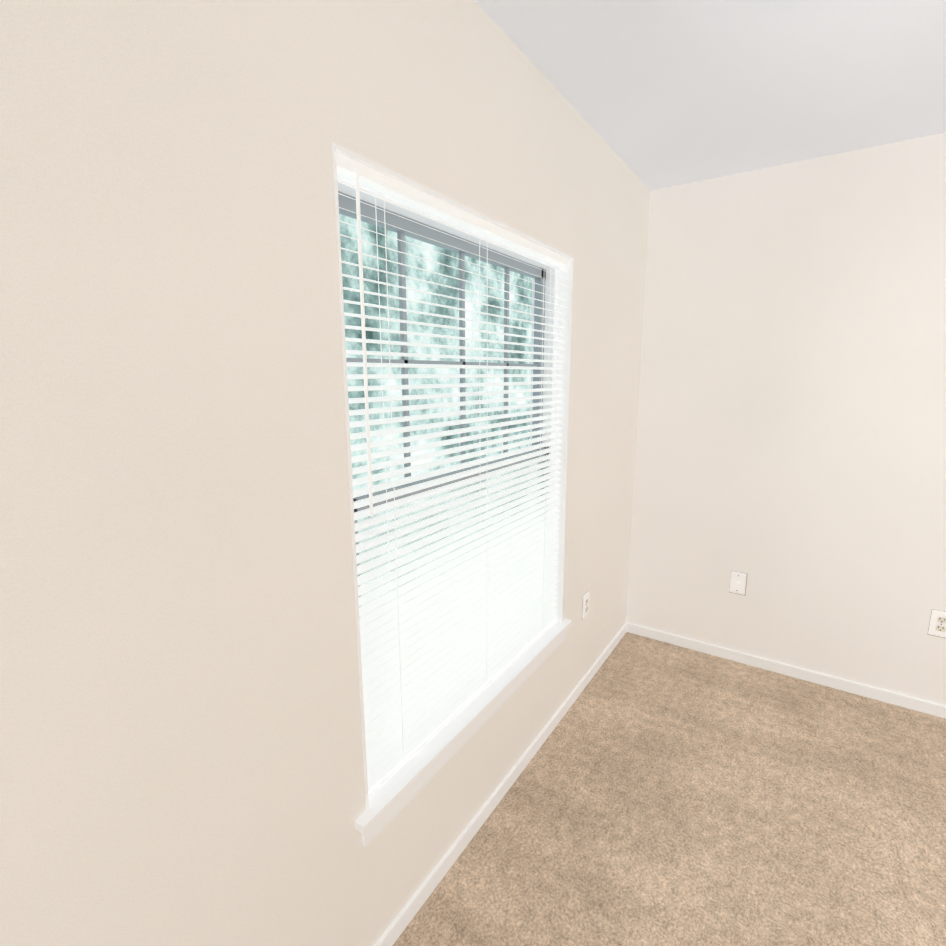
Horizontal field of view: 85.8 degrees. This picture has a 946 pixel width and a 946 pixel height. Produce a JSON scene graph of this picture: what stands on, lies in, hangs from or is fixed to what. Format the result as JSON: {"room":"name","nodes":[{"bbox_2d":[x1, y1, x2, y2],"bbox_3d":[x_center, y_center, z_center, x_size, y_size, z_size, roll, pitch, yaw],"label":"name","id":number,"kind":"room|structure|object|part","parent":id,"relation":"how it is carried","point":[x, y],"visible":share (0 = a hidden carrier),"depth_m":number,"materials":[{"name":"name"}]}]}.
{"room":"empty bedroom","nodes":[
{"label":"empty bedroom","id":0,"kind":"room"},
{"bbox_2d":[0,0,649,945],"bbox_3d":[-0.021,-0.005,1.596,0.150,2.440,3.440,7,13,33],"label":"wall","id":1,"kind":"structure","parent":0,"point":[180,736],"depth_m":0.86,"materials":[{"name":"paint"}]},
{"bbox_2d":[337,176,558,617],"bbox_3d":[-0.027,-0.003,1.638,0.095,1.480,1.160,7,13,33],"label":"window","id":2,"kind":"structure","parent":1,"relation":"in","point":[345,188],"depth_m":1.54,"materials":[{"name":"white"}]},
{"bbox_3d":[-0.018,-0.002,1.632,0.058,1.400,1.080,7,13,33],"label":"window sash","id":3,"kind":"part","parent":2,"relation":"part of","materials":[{"name":"white plastic"}]},
{"bbox_2d":[357,466,533,604],"bbox_3d":[-0.045,0.339,1.716,0.001,0.700,1.080,7,13,33],"label":"screen","id":4,"kind":"object","parent":2,"relation":"attached to","point":[438,522],"depth_m":1.57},
{"bbox_2d":[336,152,569,798],"bbox_3d":[0.033,0.003,1.598,0.040,1.474,1.148,7,13,33],"label":"window blinds","id":5,"kind":"object","parent":2,"relation":"attached to","point":[440,651],"visible":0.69,"depth_m":1.46,"materials":[{"name":"white plastic"}]},
{"bbox_2d":[355,172,372,515],"bbox_3d":[-0.234,-0.255,1.099,0.008,0.720,0.008,7,13,33],"label":"wand","id":6,"kind":"object","parent":5,"relation":"hanging from","point":[363,336],"visible":1,"depth_m":1.09,"materials":[{"name":"white plastic"}]},
{"bbox_2d":[332,143,573,809],"bbox_3d":[0.036,0.004,1.596,0.057,1.481,1.162,7,13,33],"label":"window frame","id":7,"kind":"structure","parent":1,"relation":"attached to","point":[567,295],"depth_m":1.93,"materials":[{"name":"white wood"}]},
{"bbox_2d":[354,618,571,846],"bbox_3d":[0.051,0.774,1.736,0.085,0.086,1.240,7,13,33],"label":"window ledge","id":8,"kind":"object","parent":1,"relation":"attached to","point":[397,792],"visible":0.69,"depth_m":1.51,"materials":[{"name":"white wood"}]},
{"bbox_2d":[374,623,626,945],"bbox_3d":[0.051,1.173,1.776,0.012,0.058,3.140,7,13,33],"label":"baseboard","id":9,"kind":"structure","parent":1,"relation":"attached to","point":[404,917],"depth_m":1.74,"materials":[{"name":"white"}]},
{"bbox_2d":[582,591,588,619],"bbox_3d":[0.538,0.630,2.420,0.009,0.123,0.079,7,13,33],"label":"electrical outlet","id":10,"kind":"object","parent":1,"relation":"attached to","point":[585,606],"visible":1,"depth_m":2.41,"materials":[{"name":"white plastic"}]},
{"bbox_2d":[392,632,945,945],"bbox_3d":[2.185,1.682,-0.508,6.460,0.100,4.960,7,13,33],"label":"floor","id":11,"kind":"structure","parent":0,"point":[659,793],"depth_m":1.74,"materials":[{"name":"carpet"}]},
{"bbox_2d":[474,0,945,190],"bbox_3d":[2.174,-0.812,-0.987,6.460,0.100,4.960,7,13,33],"label":"ceiling","id":12,"kind":"structure","parent":0,"point":[658,94],"depth_m":1.59,"materials":[{"name":"paint"}]},
{"bbox_2d":[626,132,945,705],"bbox_3d":[3.516,0.052,1.215,6.460,2.440,0.150,7,13,33],"label":"wall","id":13,"kind":"structure","parent":0,"point":[790,457],"depth_m":2.40,"materials":[{"name":"paint"}]},
{"bbox_2d":[729,571,747,595],"bbox_3d":[1.388,0.579,2.665,0.079,0.123,0.016,7,13,33],"label":"wall jack","id":14,"kind":"object","parent":13,"relation":"attached to","point":[738,583],"visible":1,"depth_m":2.67,"materials":[{"name":"white plastic"}]},
{"bbox_2d":[626,622,945,718],"bbox_3d":[2.674,1.137,1.900,4.230,0.058,0.012,7,13,33],"label":"baseboard","id":15,"kind":"structure","parent":13,"relation":"attached to","point":[916,704],"depth_m":2.57,"materials":[{"name":"white wood"}]},
{"bbox_2d":[927,609,945,637],"bbox_3d":[2.055,0.664,2.232,0.079,0.123,0.009,7,13,33],"label":"electrical outlet","id":16,"kind":"object","parent":13,"relation":"attached to","point":[937,626],"visible":1,"depth_m":2.24,"materials":[{"name":"white plastic"}]},
{"label":"outside","id":17,"kind":"structure","parent":0,"visible":0},
{"bbox_2d":[339,214,531,615],"bbox_3d":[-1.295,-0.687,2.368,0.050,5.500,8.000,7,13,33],"label":"window glass","id":18,"kind":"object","parent":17,"point":[367,248],"depth_m":3.77,"materials":[{"name":"clear glass"}]}
]}

